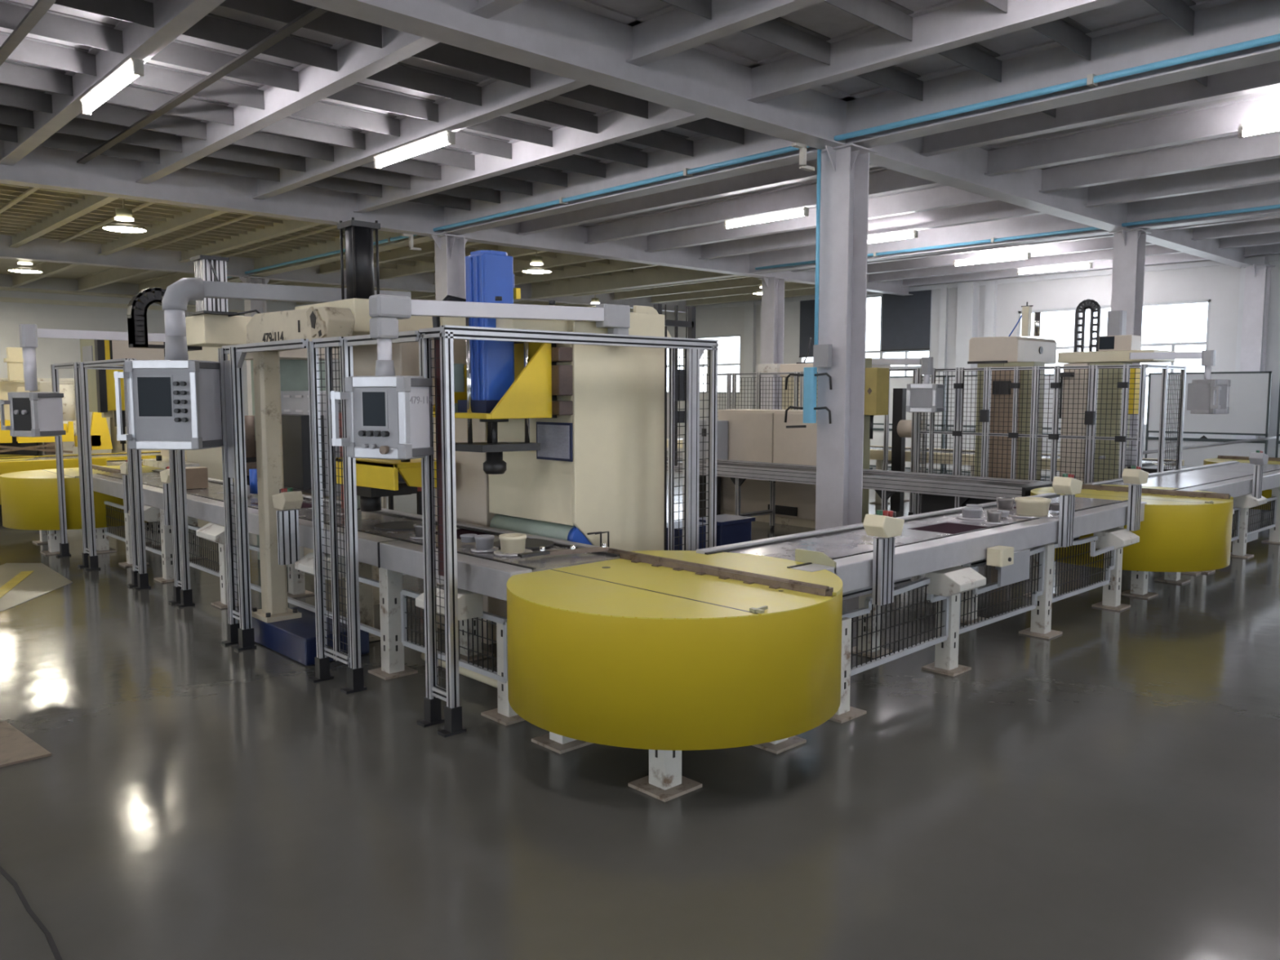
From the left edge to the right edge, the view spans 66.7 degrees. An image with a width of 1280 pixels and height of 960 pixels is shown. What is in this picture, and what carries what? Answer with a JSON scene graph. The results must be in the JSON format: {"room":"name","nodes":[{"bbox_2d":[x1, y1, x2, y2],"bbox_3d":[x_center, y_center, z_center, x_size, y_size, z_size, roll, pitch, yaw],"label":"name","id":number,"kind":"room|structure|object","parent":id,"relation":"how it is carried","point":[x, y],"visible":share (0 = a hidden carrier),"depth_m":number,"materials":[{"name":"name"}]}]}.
{"room":"factory floor","nodes":[
{"label":"factory floor","id":0,"kind":"room"},
{"bbox_2d":[0,274,434,447],"bbox_3d":[-13.656,-2.497,21.891,28.300,4.320,0.200,-5,7,-43],"label":"wall","id":1,"kind":"structure","parent":0,"point":[50,351],"depth_m":22.18,"materials":[{"name":"white paint"}]},
{"bbox_2d":[0,286,195,307],"bbox_3d":[-13.724,-4.122,21.376,7.700,0.230,0.076,-5,7,-43],"label":"trim","id":2,"kind":"structure","parent":1,"relation":"attached to","point":[3,288],"depth_m":22.06,"materials":[{"name":"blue metal"}]},
{"bbox_2d":[0,297,269,315],"bbox_3d":[-13.571,-3.992,21.664,28.300,0.100,0.050,-5,7,-43],"label":"trim","id":3,"kind":"structure","parent":1,"relation":"attached to","point":[2,299],"depth_m":22.26,"materials":[{"name":"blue metal"}]},
{"bbox_2d":[0,447,1279,959],"bbox_3d":[-2.177,0.853,9.946,28.900,0.206,33.900,-5,7,-43],"label":"floor","id":4,"kind":"structure","parent":0,"point":[1107,787],"depth_m":3.86,"materials":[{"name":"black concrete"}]},
{"bbox_2d":[0,720,51,767],"bbox_3d":[-3.167,1.254,4.367,0.663,0.011,0.733,5,7,41],"label":"steel plate","id":5,"kind":"object","parent":4,"relation":"on","point":[15,747],"visible":1,"depth_m":4.49,"materials":[{"name":"beige metal"}]},
{"bbox_2d":[0,346,112,509],"bbox_3d":[-8.670,-0.711,13.655,2.500,2.250,2.215,-5,7,-43],"label":"machine","id":6,"kind":"object","parent":4,"relation":"on","point":[100,426],"visible":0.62,"depth_m":13.37,"materials":[{"name":"beige metal"}]},
{"bbox_2d":[0,451,160,474],"bbox_3d":[-6.984,0.060,13.099,3.100,0.815,0.765,-5,7,-43],"label":"conveyor","id":7,"kind":"object","parent":4,"relation":"on","point":[40,462],"visible":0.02,"depth_m":12.33,"materials":[{"name":"metal"}]},
{"bbox_2d":[0,464,162,555],"bbox_3d":[-6.013,0.286,10.545,1.530,0.827,1.530,-5,7,-43],"label":"turntable","id":8,"kind":"object","parent":4,"relation":"on","point":[28,499],"visible":0.61,"depth_m":9.84,"materials":[{"name":"yellow paint"}]},
{"bbox_2d":[50,362,123,556],"bbox_3d":[-5.258,-0.192,9.732,0.950,1.925,0.828,-5,7,-43],"label":"fence","id":9,"kind":"object","parent":4,"relation":"on","point":[64,544],"visible":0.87,"depth_m":9.73,"materials":[{"name":"metal"}]},
{"bbox_2d":[73,358,128,570],"bbox_3d":[-4.771,-0.091,8.620,0.120,1.925,1.495,-5,7,-43],"label":"fence","id":10,"kind":"object","parent":4,"relation":"on","point":[90,558],"visible":0.94,"depth_m":9.02,"materials":[{"name":"metal"}]},
{"bbox_2d":[123,358,151,590],"bbox_3d":[-4.252,-0.049,8.159,0.120,1.925,0.240,-5,7,-43],"label":"fence","id":11,"kind":"object","parent":4,"relation":"on","point":[140,576],"visible":0.8,"depth_m":8.16,"materials":[{"name":"metal"}]},
{"bbox_2d":[80,338,234,527],"bbox_3d":[-5.348,-0.492,10.965,1.360,2.300,1.300,-5,7,-43],"label":"press","id":12,"kind":"object","parent":4,"relation":"on","point":[101,383],"visible":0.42,"depth_m":10.67,"materials":[{"name":"beige paint"}]},
{"bbox_2d":[18,324,164,391],"bbox_3d":[-5.104,-1.178,9.334,0.156,0.640,1.589,3,6,31],"label":"swing arm","id":13,"kind":"object","parent":12,"relation":"attached to","point":[29,334],"visible":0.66,"depth_m":8.74,"materials":[{"name":"metal"}]},
{"bbox_2d":[0,391,66,437],"bbox_3d":[-5.481,-0.595,8.773,0.368,0.400,0.350,2,6,20],"label":"control panel","id":14,"kind":"object","parent":13,"relation":"hanging from","point":[32,414],"visible":1,"depth_m":8.68,"materials":[{"name":"metal"}]},
{"bbox_2d":[168,449,195,608],"bbox_3d":[-3.576,0.011,7.494,0.120,1.925,0.240,-5,7,-43],"label":"fence","id":15,"kind":"object","parent":4,"relation":"on","point":[183,594],"visible":0.73,"depth_m":7.49,"materials":[{"name":"metal"}]},
{"bbox_2d":[239,275,269,415],"bbox_3d":[-7.221,-1.907,18.374,0.580,3.780,0.440,-5,7,-43],"label":"steel column","id":16,"kind":"structure","parent":4,"relation":"on","point":[249,304],"depth_m":18.25,"materials":[{"name":"grey metal"}]},
{"bbox_2d":[185,254,339,566],"bbox_3d":[-3.298,-0.542,8.781,1.350,2.795,1.670,-5,7,-43],"label":"press","id":17,"kind":"object","parent":4,"relation":"on","point":[211,325],"visible":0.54,"depth_m":8.35,"materials":[{"name":"beige metal"}]},
{"bbox_2d":[126,287,202,351],"bbox_3d":[-4.316,-1.463,8.804,0.488,0.565,0.480,-5,7,-43],"label":"chain","id":18,"kind":"object","parent":17,"relation":"attached to","point":[138,306],"visible":0.58,"depth_m":8.78,"materials":[{"name":"black plastic"}]},
{"bbox_2d":[217,338,308,651],"bbox_3d":[-2.299,0.144,5.917,0.130,1.945,1.195,-5,7,-43],"label":"fence","id":19,"kind":"object","parent":4,"relation":"on","point":[230,372],"visible":1,"depth_m":6.22,"materials":[{"name":"metal"}]},
{"bbox_2d":[246,306,382,666],"bbox_3d":[-1.930,-0.017,6.570,1.240,2.147,1.772,-5,7,-43],"label":"machine","id":20,"kind":"object","parent":4,"relation":"on","point":[291,633],"visible":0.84,"depth_m":6.26,"materials":[{"name":"beige metal"}]},
{"bbox_2d":[280,391,386,580],"bbox_3d":[-2.841,-0.009,8.965,0.700,1.700,1.100,-5,7,-43],"label":"press","id":21,"kind":"object","parent":4,"relation":"on","point":[291,402],"visible":0.21,"depth_m":8.62,"materials":[{"name":"beige metal"}]},
{"bbox_2d":[92,469,620,688],"bbox_3d":[-2.950,0.560,7.583,0.865,0.815,7.530,-5,7,-43],"label":"conveyor","id":22,"kind":"object","parent":4,"relation":"on","point":[384,542],"visible":0.62,"depth_m":5.83,"materials":[{"name":"grey metal"}]},
{"bbox_2d":[128,504,159,521],"bbox_3d":[-4.360,0.290,8.591,0.220,0.130,0.300,-5,7,-43],"label":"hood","id":23,"kind":"object","parent":22,"relation":"attached to","point":[151,513],"depth_m":8.49,"materials":[{"name":"white paint"}]},
{"bbox_2d":[195,522,236,545],"bbox_3d":[-3.161,0.406,7.322,0.220,0.130,0.400,-5,7,-43],"label":"hood","id":24,"kind":"object","parent":22,"relation":"attached to","point":[212,531],"depth_m":7.23,"materials":[{"name":"white paint"}]},
{"bbox_2d":[271,487,303,565],"bbox_3d":[-2.209,0.287,6.104,0.120,0.485,0.201,-5,7,-43],"label":"station","id":25,"kind":"object","parent":22,"relation":"attached to","point":[287,500],"visible":1,"depth_m":6.08,"materials":[{"name":"metal"}]},
{"bbox_2d":[294,552,346,579],"bbox_3d":[-1.996,0.537,6.091,0.220,0.130,0.300,-5,7,-43],"label":"hood","id":26,"kind":"object","parent":22,"relation":"attached to","point":[305,564],"depth_m":6.02,"materials":[{"name":"white paint"}]},
{"bbox_2d":[415,584,483,620],"bbox_3d":[-0.989,0.634,5.024,0.220,0.130,0.300,-5,7,-43],"label":"hood","id":27,"kind":"object","parent":22,"relation":"attached to","point":[469,603],"depth_m":4.95,"materials":[{"name":"white paint"}]},
{"bbox_2d":[493,533,532,556],"bbox_3d":[-0.673,0.341,5.144,0.204,0.100,0.204,-5,7,-43],"label":"workpiece","id":28,"kind":"object","parent":22,"relation":"on","point":[512,544],"visible":0.98,"depth_m":5.09,"materials":[{"name":"plastic"}]},
{"bbox_2d":[517,542,608,558],"bbox_3d":[-0.399,0.365,5.079,0.493,0.045,0.073,-2,6,-24],"label":"link arm","id":29,"kind":"object","parent":22,"relation":"on","point":[604,548],"visible":1,"depth_m":5.07},
{"bbox_2d":[306,330,420,693],"bbox_3d":[-1.449,0.211,5.174,1.104,1.945,0.136,5,7,41],"label":"fence","id":30,"kind":"object","parent":4,"relation":"on","point":[352,657],"visible":0.94,"depth_m":5.39,"materials":[{"name":"metal"}]},
{"bbox_2d":[294,217,506,644],"bbox_3d":[-1.369,-0.324,6.619,1.520,2.750,1.080,-5,7,-43],"label":"machine","id":31,"kind":"object","parent":4,"relation":"on","point":[375,478],"visible":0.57,"depth_m":6.26,"materials":[{"name":"beige metal"}]},
{"bbox_2d":[161,277,411,359],"bbox_3d":[-2.306,-1.046,6.489,1.597,0.532,0.146,-3,6,-32],"label":"swing arm","id":32,"kind":"object","parent":31,"relation":"attached to","point":[176,296],"visible":0.91,"depth_m":6.15},
{"bbox_2d":[113,360,222,449],"bbox_3d":[-2.943,-0.474,6.119,0.487,0.550,0.430,0,5,2],"label":"control panel","id":33,"kind":"object","parent":32,"relation":"hanging from","point":[173,404],"visible":0.98,"depth_m":5.96,"materials":[{"name":"metal"}]},
{"bbox_2d":[429,233,470,300],"bbox_3d":[-2.627,-1.472,13.585,0.580,3.780,0.440,-5,7,-43],"label":"steel column","id":34,"kind":"structure","parent":4,"relation":"on","point":[450,249],"depth_m":13.43,"materials":[{"name":"grey metal"}]},
{"bbox_2d":[432,249,671,551],"bbox_3d":[-0.483,-0.098,5.957,1.600,2.420,0.925,-5,7,-43],"label":"press","id":35,"kind":"object","parent":4,"relation":"on","point":[575,447],"visible":0.77,"depth_m":5.64,"materials":[{"name":"beige metal"}]},
{"bbox_2d":[368,293,630,375],"bbox_3d":[-0.664,-0.737,5.110,1.601,0.445,0.107,-5,7,-42],"label":"swing arm","id":36,"kind":"object","parent":35,"relation":"attached to","point":[384,310],"visible":0.87,"depth_m":4.87,"materials":[{"name":"grey metal"}]},
{"bbox_2d":[330,375,433,459],"bbox_3d":[-1.228,-0.301,4.646,0.398,0.390,0.270,2,6,23],"label":"control panel","id":37,"kind":"object","parent":36,"relation":"hanging from","point":[388,416],"visible":1,"depth_m":4.57,"materials":[{"name":"metal"}]},
{"bbox_2d":[417,324,718,737],"bbox_3d":[-0.310,0.190,5.329,1.960,1.960,0.260,-5,7,-43],"label":"fence","id":38,"kind":"object","parent":4,"relation":"on","point":[683,384],"visible":0.77,"depth_m":4.80,"materials":[{"name":"metal"}]},
{"bbox_2d":[480,547,866,802],"bbox_3d":[0.186,0.816,4.693,1.805,0.827,1.735,-5,7,-43],"label":"turntable","id":39,"kind":"object","parent":4,"relation":"on","point":[665,653],"visible":0.94,"depth_m":3.92,"materials":[{"name":"yellow paint"}]},
{"bbox_2d":[653,303,695,466],"bbox_3d":[0.306,-0.325,8.567,0.470,2.400,0.050,-5,7,-43],"label":"lattice mast","id":40,"kind":"object","parent":4,"relation":"on","point":[691,323],"visible":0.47,"depth_m":8.54,"materials":[{"name":"black metal"}]},
{"bbox_2d":[698,420,728,516],"bbox_3d":[0.922,-0.137,12.696,0.310,1.280,0.330,-5,7,-43],"label":"switch box","id":41,"kind":"object","parent":4,"relation":"on","point":[722,425],"visible":0.25,"depth_m":12.61,"materials":[{"name":"metal"}]},
{"bbox_2d":[698,514,755,546],"bbox_3d":[0.710,0.612,8.309,0.440,0.580,0.340,-5,7,-43],"label":"plastic bin","id":42,"kind":"object","parent":4,"relation":"on","point":[731,529],"visible":0.37,"depth_m":8.18,"materials":[{"name":"blue paint"}]},
{"bbox_2d":[706,371,817,420],"bbox_3d":[1.711,-0.531,13.495,0.120,1.920,2.170,-5,7,-43],"label":"fence","id":43,"kind":"object","parent":4,"relation":"on","point":[758,377],"visible":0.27,"depth_m":13.52,"materials":[{"name":"metal"}]},
{"bbox_2d":[718,408,817,528],"bbox_3d":[1.802,-0.182,12.420,0.600,1.420,1.670,-5,7,-43],"label":"electrical cabinet","id":44,"kind":"object","parent":4,"relation":"on","point":[757,435],"visible":0.45,"depth_m":12.15,"materials":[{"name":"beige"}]},
{"bbox_2d":[758,276,788,409],"bbox_3d":[2.509,-1.915,18.467,0.580,3.780,0.440,-5,7,-43],"label":"steel column","id":45,"kind":"structure","parent":4,"relation":"on","point":[772,287],"depth_m":18.35,"materials":[{"name":"white metal"}]},
{"bbox_2d":[758,337,890,409],"bbox_3d":[2.616,-0.811,13.911,1.100,2.403,1.500,-5,7,-43],"label":"press","id":46,"kind":"object","parent":4,"relation":"on","point":[799,366],"visible":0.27,"depth_m":13.80,"materials":[{"name":"beige metal"}]},
{"bbox_2d":[813,142,877,530],"bbox_3d":[1.825,-1.039,8.800,0.580,3.780,0.440,-5,7,-43],"label":"steel column","id":47,"kind":"structure","parent":4,"relation":"on","point":[845,168],"depth_m":8.72,"materials":[{"name":"grey metal"}]},
{"bbox_2d":[784,148,831,427],"bbox_3d":[1.533,-1.730,8.682,0.121,2.541,0.522,-5,7,-43],"label":"air manifold","id":48,"kind":"object","parent":47,"relation":"attached to","point":[822,353],"visible":0.97,"depth_m":8.69,"materials":[{"name":"metal"}]},
{"bbox_2d":[666,455,1053,529],"bbox_3d":[0.596,0.145,12.241,0.770,0.800,9.080,-5,7,-43],"label":"conveyor","id":49,"kind":"object","parent":4,"relation":"on","point":[939,491],"visible":0.3,"depth_m":9.78,"materials":[{"name":"grey metal"}]},
{"bbox_2d":[862,357,888,523],"bbox_3d":[2.629,-0.422,11.574,0.280,2.050,0.560,-5,7,-43],"label":"press","id":50,"kind":"object","parent":4,"relation":"on","point":[876,379],"visible":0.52,"depth_m":11.34,"materials":[{"name":"yellow metal"}]},
{"bbox_2d":[871,356,933,383],"bbox_3d":[2.935,-1.304,11.777,0.128,0.370,1.400,-4,7,-39],"label":"swing arm","id":51,"kind":"object","parent":50,"relation":"attached to","point":[926,363],"visible":0.65,"depth_m":11.33},
{"bbox_2d":[906,383,945,412],"bbox_3d":[3.328,-0.954,11.303,0.348,0.330,0.326,4,6,37],"label":"control panel","id":52,"kind":"object","parent":51,"relation":"hanging from","point":[921,397],"visible":1,"depth_m":11.19,"materials":[{"name":"metal"}]},
{"bbox_2d":[880,368,927,515],"bbox_3d":[3.146,-0.458,12.558,0.120,1.945,1.235,-5,7,-43],"label":"fence","id":53,"kind":"object","parent":4,"relation":"on","point":[886,437],"visible":0.25,"depth_m":12.25,"materials":[{"name":"metal"}]},
{"bbox_2d":[890,388,922,511],"bbox_3d":[3.640,-0.402,13.296,0.240,1.700,0.450,-5,7,-43],"label":"robot","id":54,"kind":"object","parent":4,"relation":"on","point":[901,427],"visible":0.6,"depth_m":13.38,"materials":[{"name":"black metal"}]},
{"bbox_2d":[869,376,947,474],"bbox_3d":[5.377,-1.127,19.801,0.400,1.970,1.800,-5,7,-43],"label":"partition panel","id":55,"kind":"object","parent":4,"relation":"on","point":[895,382],"visible":0.19,"depth_m":19.76,"materials":[{"name":"grey metal"}]},
{"bbox_2d":[696,493,1146,676],"bbox_3d":[2.155,0.650,6.345,4.280,0.860,0.885,-5,7,-43],"label":"conveyor","id":56,"kind":"object","parent":4,"relation":"on","point":[950,550],"visible":0.91,"depth_m":5.80,"materials":[{"name":"metal"}]},
{"bbox_2d":[862,510,904,605],"bbox_3d":[1.240,0.392,4.957,0.201,0.485,0.120,-5,7,-43],"label":"station","id":57,"kind":"object","parent":56,"relation":"attached to","point":[884,525],"visible":1,"depth_m":4.93,"materials":[{"name":"metal"}]},
{"bbox_2d":[924,565,986,596],"bbox_3d":[1.816,0.583,5.588,0.300,0.130,0.220,-5,7,-43],"label":"hood","id":58,"kind":"object","parent":56,"relation":"attached to","point":[957,580],"depth_m":5.51,"materials":[{"name":"white paint"}]},
{"bbox_2d":[1008,497,1057,518],"bbox_3d":[2.714,0.188,6.718,0.330,0.120,0.330,-5,7,-43],"label":"workpiece","id":59,"kind":"object","parent":56,"relation":"on","point":[1026,507],"visible":0.97,"depth_m":6.63,"materials":[{"name":"plastic"}]},
{"bbox_2d":[1052,473,1083,546],"bbox_3d":[2.828,0.197,6.440,0.201,0.485,0.120,-5,7,-43],"label":"station","id":60,"kind":"object","parent":56,"relation":"attached to","point":[1068,484],"visible":1,"depth_m":6.41,"materials":[{"name":"metal"}]},
{"bbox_2d":[1093,527,1139,550],"bbox_3d":[3.527,0.438,7.192,0.300,0.130,0.220,-5,7,-43],"label":"hood","id":61,"kind":"object","parent":56,"relation":"attached to","point":[1117,538],"depth_m":7.11,"materials":[{"name":"white paint"}]},
{"bbox_2d":[1121,465,1148,531],"bbox_3d":[3.687,0.134,7.246,0.201,0.485,0.120,-5,7,-43],"label":"station","id":62,"kind":"object","parent":56,"relation":"attached to","point":[1135,476],"visible":1,"depth_m":7.21,"materials":[{"name":"metal"}]},
{"bbox_2d":[666,438,1184,504],"bbox_3d":[3.548,-0.093,14.788,0.765,0.815,8.400,-5,7,-43],"label":"conveyor","id":63,"kind":"object","parent":4,"relation":"on","point":[876,451],"visible":0.08,"depth_m":13.73,"materials":[{"name":"grey metal"}]},
{"bbox_2d":[941,374,977,475],"bbox_3d":[6.645,-1.006,18.459,0.400,1.970,1.800,-5,7,-43],"label":"partition panel","id":64,"kind":"object","parent":4,"relation":"on","point":[949,410],"visible":0.2,"depth_m":18.81,"materials":[{"name":"grey metal"}]},
{"bbox_2d":[967,302,1074,480],"bbox_3d":[4.776,-0.770,11.757,1.200,2.710,1.290,-5,7,-43],"label":"press","id":65,"kind":"object","parent":4,"relation":"on","point":[1008,351],"visible":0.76,"depth_m":11.50,"materials":[{"name":"beige metal"}]},
{"bbox_2d":[1058,372,1074,418],"bbox_3d":[4.806,-0.955,10.976,0.100,0.520,0.140,-5,7,-43],"label":"panel","id":66,"kind":"object","parent":65,"relation":"attached to","point":[1061,375],"depth_m":10.99,"materials":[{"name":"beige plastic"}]},
{"bbox_2d":[913,364,1146,514],"bbox_3d":[4.204,-0.290,10.785,0.120,1.930,2.590,-5,7,-43],"label":"fence","id":67,"kind":"object","parent":4,"relation":"on","point":[1090,420],"visible":0.61,"depth_m":10.60,"materials":[{"name":"metal"}]},
{"bbox_2d":[1040,374,1146,480],"bbox_3d":[7.913,-0.884,17.117,0.400,1.970,1.800,-5,7,-43],"label":"partition panel","id":68,"kind":"object","parent":4,"relation":"on","point":[1046,413],"visible":0.06,"depth_m":17.61,"materials":[{"name":"grey"}]},
{"bbox_2d":[1057,310,1174,484],"bbox_3d":[5.220,-0.609,10.895,1.050,2.545,1.030,-5,7,-43],"label":"press","id":69,"kind":"object","parent":4,"relation":"on","point":[1115,348],"visible":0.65,"depth_m":10.74,"materials":[{"name":"beige metal"}]},
{"bbox_2d":[1074,298,1101,351],"bbox_3d":[5.154,-1.766,11.190,0.030,0.624,0.276,-5,7,-43],"label":"chain","id":70,"kind":"object","parent":69,"relation":"on","point":[1084,304],"visible":0.89,"depth_m":11.17,"materials":[{"name":"black plastic"}]},
{"bbox_2d":[1128,350,1215,379],"bbox_3d":[5.591,-1.188,10.223,0.810,0.340,0.130,2,5,19],"label":"swing arm","id":71,"kind":"object","parent":69,"relation":"attached to","point":[1208,357],"visible":0.9,"depth_m":10.14},
{"bbox_2d":[1186,378,1231,414],"bbox_3d":[5.924,-0.867,10.116,0.358,0.360,0.340,-4,6,-35],"label":"control panel","id":72,"kind":"object","parent":71,"relation":"hanging from","point":[1210,397],"visible":1,"depth_m":10.06,"materials":[{"name":"metal"}]},
{"bbox_2d":[1108,228,1151,448],"bbox_3d":[6.557,-1.435,13.166,0.580,3.780,0.440,-5,7,-43],"label":"steel column","id":73,"kind":"structure","parent":4,"relation":"on","point":[1129,246],"depth_m":12.98,"materials":[{"name":"white metal"}]},
{"bbox_2d":[1030,484,1233,599],"bbox_3d":[4.579,0.454,8.683,2.755,0.827,1.530,-5,7,-43],"label":"turntable","id":74,"kind":"object","parent":4,"relation":"on","point":[1180,531],"visible":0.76,"depth_m":7.56,"materials":[{"name":"yellow paint"}]},
{"bbox_2d":[1145,364,1186,472],"bbox_3d":[5.507,-0.242,10.255,1.150,1.930,0.070,-5,7,-43],"label":"fence","id":75,"kind":"object","parent":4,"relation":"on","point":[1165,368],"visible":0.76,"depth_m":10.36,"materials":[{"name":"metal"}]},
{"bbox_2d":[1085,460,1279,573],"bbox_3d":[5.975,0.335,10.065,4.300,0.815,0.965,-5,7,-43],"label":"conveyor","id":76,"kind":"object","parent":4,"relation":"on","point":[1234,478],"visible":0.5,"depth_m":9.79,"materials":[{"name":"metal"}]},
{"bbox_2d":[1233,493,1266,508],"bbox_3d":[6.012,0.202,9.574,0.300,0.130,0.220,-5,7,-43],"label":"hood","id":77,"kind":"object","parent":76,"relation":"attached to","point":[1246,501],"depth_m":9.48,"materials":[{"name":"white paint"}]},
{"bbox_2d":[1248,450,1268,498],"bbox_3d":[6.033,-0.049,9.488,0.201,0.485,0.120,-5,7,-43],"label":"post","id":78,"kind":"object","parent":76,"relation":"on","point":[1258,458],"visible":0.97,"depth_m":9.45,"materials":[{"name":"metal"}]},
{"bbox_2d":[1099,435,1279,473],"bbox_3d":[8.013,-0.011,13.133,7.600,0.950,0.569,-5,7,-43],"label":"conveyor","id":79,"kind":"object","parent":4,"relation":"on","point":[1150,468],"visible":0.12,"depth_m":12.12,"materials":[{"name":"metal"}]},
{"bbox_2d":[1144,371,1271,466],"bbox_3d":[9.174,-0.763,15.783,0.400,1.970,1.780,-5,7,-43],"label":"partition panel","id":80,"kind":"object","parent":4,"relation":"on","point":[1250,392],"visible":0.59,"depth_m":15.60,"materials":[{"name":"grey"}]},
{"bbox_2d":[1235,263,1275,439],"bbox_3d":[10.483,-1.750,16.641,0.580,3.780,0.440,-5,7,-43],"label":"steel column","id":81,"kind":"structure","parent":4,"relation":"on","point":[1255,274],"depth_m":16.46,"materials":[{"name":"white metal"}]},
{"bbox_2d":[0,0,1279,312],"bbox_3d":[-2.177,-3.288,9.571,28.900,0.560,33.900,-5,7,-43],"label":"ceiling","id":82,"kind":"structure","parent":0,"point":[250,129],"depth_m":9.15,"materials":[{"name":"beige paint"}]},
{"bbox_2d":[80,57,145,115],"bbox_3d":[-3.893,-2.894,7.144,0.090,0.135,1.350,-5,7,-43],"label":"tube light","id":83,"kind":"object","parent":82,"relation":"attached to","point":[133,68],"visible":1,"depth_m":7.03,"materials":[{"name":"white plastic"}]},
{"bbox_2d":[102,198,146,232],"bbox_3d":[-6.283,-3.345,11.822,0.480,0.612,0.480,-5,7,-43],"label":"lamp","id":84,"kind":"object","parent":82,"relation":"hanging from","point":[122,214],"visible":0.95,"depth_m":11.76,"materials":[{"name":"white metal"}]},
{"bbox_2d":[373,129,455,168],"bbox_3d":[-2.104,-3.061,8.986,0.090,0.135,1.350,-5,7,-43],"label":"tube light","id":85,"kind":"object","parent":82,"relation":"attached to","point":[439,140],"visible":1,"depth_m":8.90,"materials":[{"name":"white plastic"}]},
{"bbox_2d":[226,33,1279,278],"bbox_3d":[-0.886,-3.241,11.278,0.095,0.070,30.000,-5,7,-43],"label":"pipe","id":86,"kind":"object","parent":82,"relation":"attached to","point":[1092,80],"visible":0.85,"depth_m":7.90,"materials":[{"name":"blue metal"}]},
{"bbox_2d":[724,206,808,229],"bbox_3d":[1.604,-3.379,12.488,0.090,0.135,1.350,-5,7,-43],"label":"tube light","id":87,"kind":"object","parent":82,"relation":"attached to","point":[803,211],"visible":1,"depth_m":12.43,"materials":[{"name":"white plastic"}]},
{"bbox_2d":[953,251,1031,266],"bbox_3d":[5.910,-3.730,16.359,0.090,0.135,1.350,-5,7,-43],"label":"tube light","id":88,"kind":"object","parent":82,"relation":"attached to","point":[1021,255],"visible":1,"depth_m":16.31,"materials":[{"name":"white plastic"}]},
{"bbox_2d":[755,204,1279,270],"bbox_3d":[8.094,-3.230,11.147,0.095,0.070,17.500,-5,7,-43],"label":"pipe","id":89,"kind":"object","parent":82,"relation":"attached to","point":[993,240],"visible":1,"depth_m":13.60,"materials":[{"name":"blue metal"}]},
{"bbox_2d":[1237,115,1279,137],"bbox_3d":[5.593,-2.957,7.830,0.090,0.135,1.350,-5,7,-43],"label":"tube light","id":90,"kind":"object","parent":82,"relation":"attached to","point":[1268,125],"visible":1,"depth_m":8.19,"materials":[{"name":"white plastic"}]},
{"bbox_2d":[630,253,1279,467],"bbox_3d":[8.200,-2.277,19.468,0.200,4.320,33.300,-5,7,-43],"label":"wall","id":91,"kind":"structure","parent":0,"point":[1220,284],"depth_m":18.93,"materials":[{"name":"white paint"}]},
{"bbox_2d":[743,302,755,408],"bbox_3d":[2.814,-2.575,24.969,0.100,3.920,0.300,-5,7,-43],"label":"trim","id":92,"kind":"structure","parent":91,"relation":"attached to","point":[749,349],"depth_m":24.86,"materials":[{"name":"grey paint"}]},
{"bbox_2d":[800,289,932,376],"bbox_3d":[5.176,-2.831,22.586,0.080,2.860,3.560,-5,7,-43],"label":"window","id":93,"kind":"structure","parent":91,"relation":"in","point":[882,353],"depth_m":22.04,"materials":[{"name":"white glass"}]},
{"bbox_2d":[799,299,818,357],"bbox_3d":[4.511,-3.644,23.083,0.030,1.410,1.780,-5,7,-43],"label":"roller blind","id":94,"kind":"object","parent":93,"relation":"attached to","point":[806,307],"visible":0.36,"depth_m":23.57,"materials":[{"name":"grey fabric"}]},
{"bbox_2d":[880,289,931,351],"bbox_3d":[5.905,-3.550,21.604,0.030,1.330,1.210,-5,7,-43],"label":"roller blind","id":95,"kind":"object","parent":93,"relation":"attached to","point":[906,319],"visible":0.93,"depth_m":21.59,"materials":[{"name":"grey fabric"}]},
{"bbox_2d":[936,285,948,448],"bbox_3d":[6.539,-2.219,21.041,0.080,3.920,0.150,-5,7,-43],"label":"trim","id":96,"kind":"structure","parent":91,"relation":"attached to","point":[944,301],"depth_m":20.91,"materials":[{"name":"grey paint"}]},
{"bbox_2d":[955,282,979,431],"bbox_3d":[6.888,-2.174,20.548,0.250,3.920,0.350,-5,7,-43],"label":"trim","id":97,"kind":"structure","parent":91,"relation":"attached to","point":[967,309],"depth_m":20.36,"materials":[{"name":"white paint"}]},
{"bbox_2d":[662,254,1279,312],"bbox_3d":[8.105,-4.007,19.222,0.060,0.090,33.300,-5,7,-43],"label":"trim","id":98,"kind":"structure","parent":91,"relation":"attached to","point":[1277,257],"depth_m":19.33,"materials":[{"name":"grey paint"}]},
{"bbox_2d":[983,280,997,337],"bbox_3d":[7.261,-2.147,20.247,0.120,3.920,0.200,-5,7,-43],"label":"trim","id":99,"kind":"structure","parent":91,"relation":"attached to","point":[991,287],"depth_m":20.07,"materials":[{"name":"white paint"}]},
{"bbox_2d":[1017,298,1210,426],"bbox_3d":[8.942,-2.186,18.626,0.080,2.290,3.530,-5,7,-43],"label":"window","id":100,"kind":"structure","parent":91,"relation":"in","point":[1206,342],"depth_m":17.91,"materials":[{"name":"white metal"}]},
{"bbox_2d":[1231,256,1268,439],"bbox_3d":[10.486,-1.829,16.740,0.250,3.920,0.350,-5,7,-43],"label":"trim","id":101,"kind":"structure","parent":91,"relation":"attached to","point":[1254,260],"depth_m":16.63,"materials":[{"name":"grey paint"}]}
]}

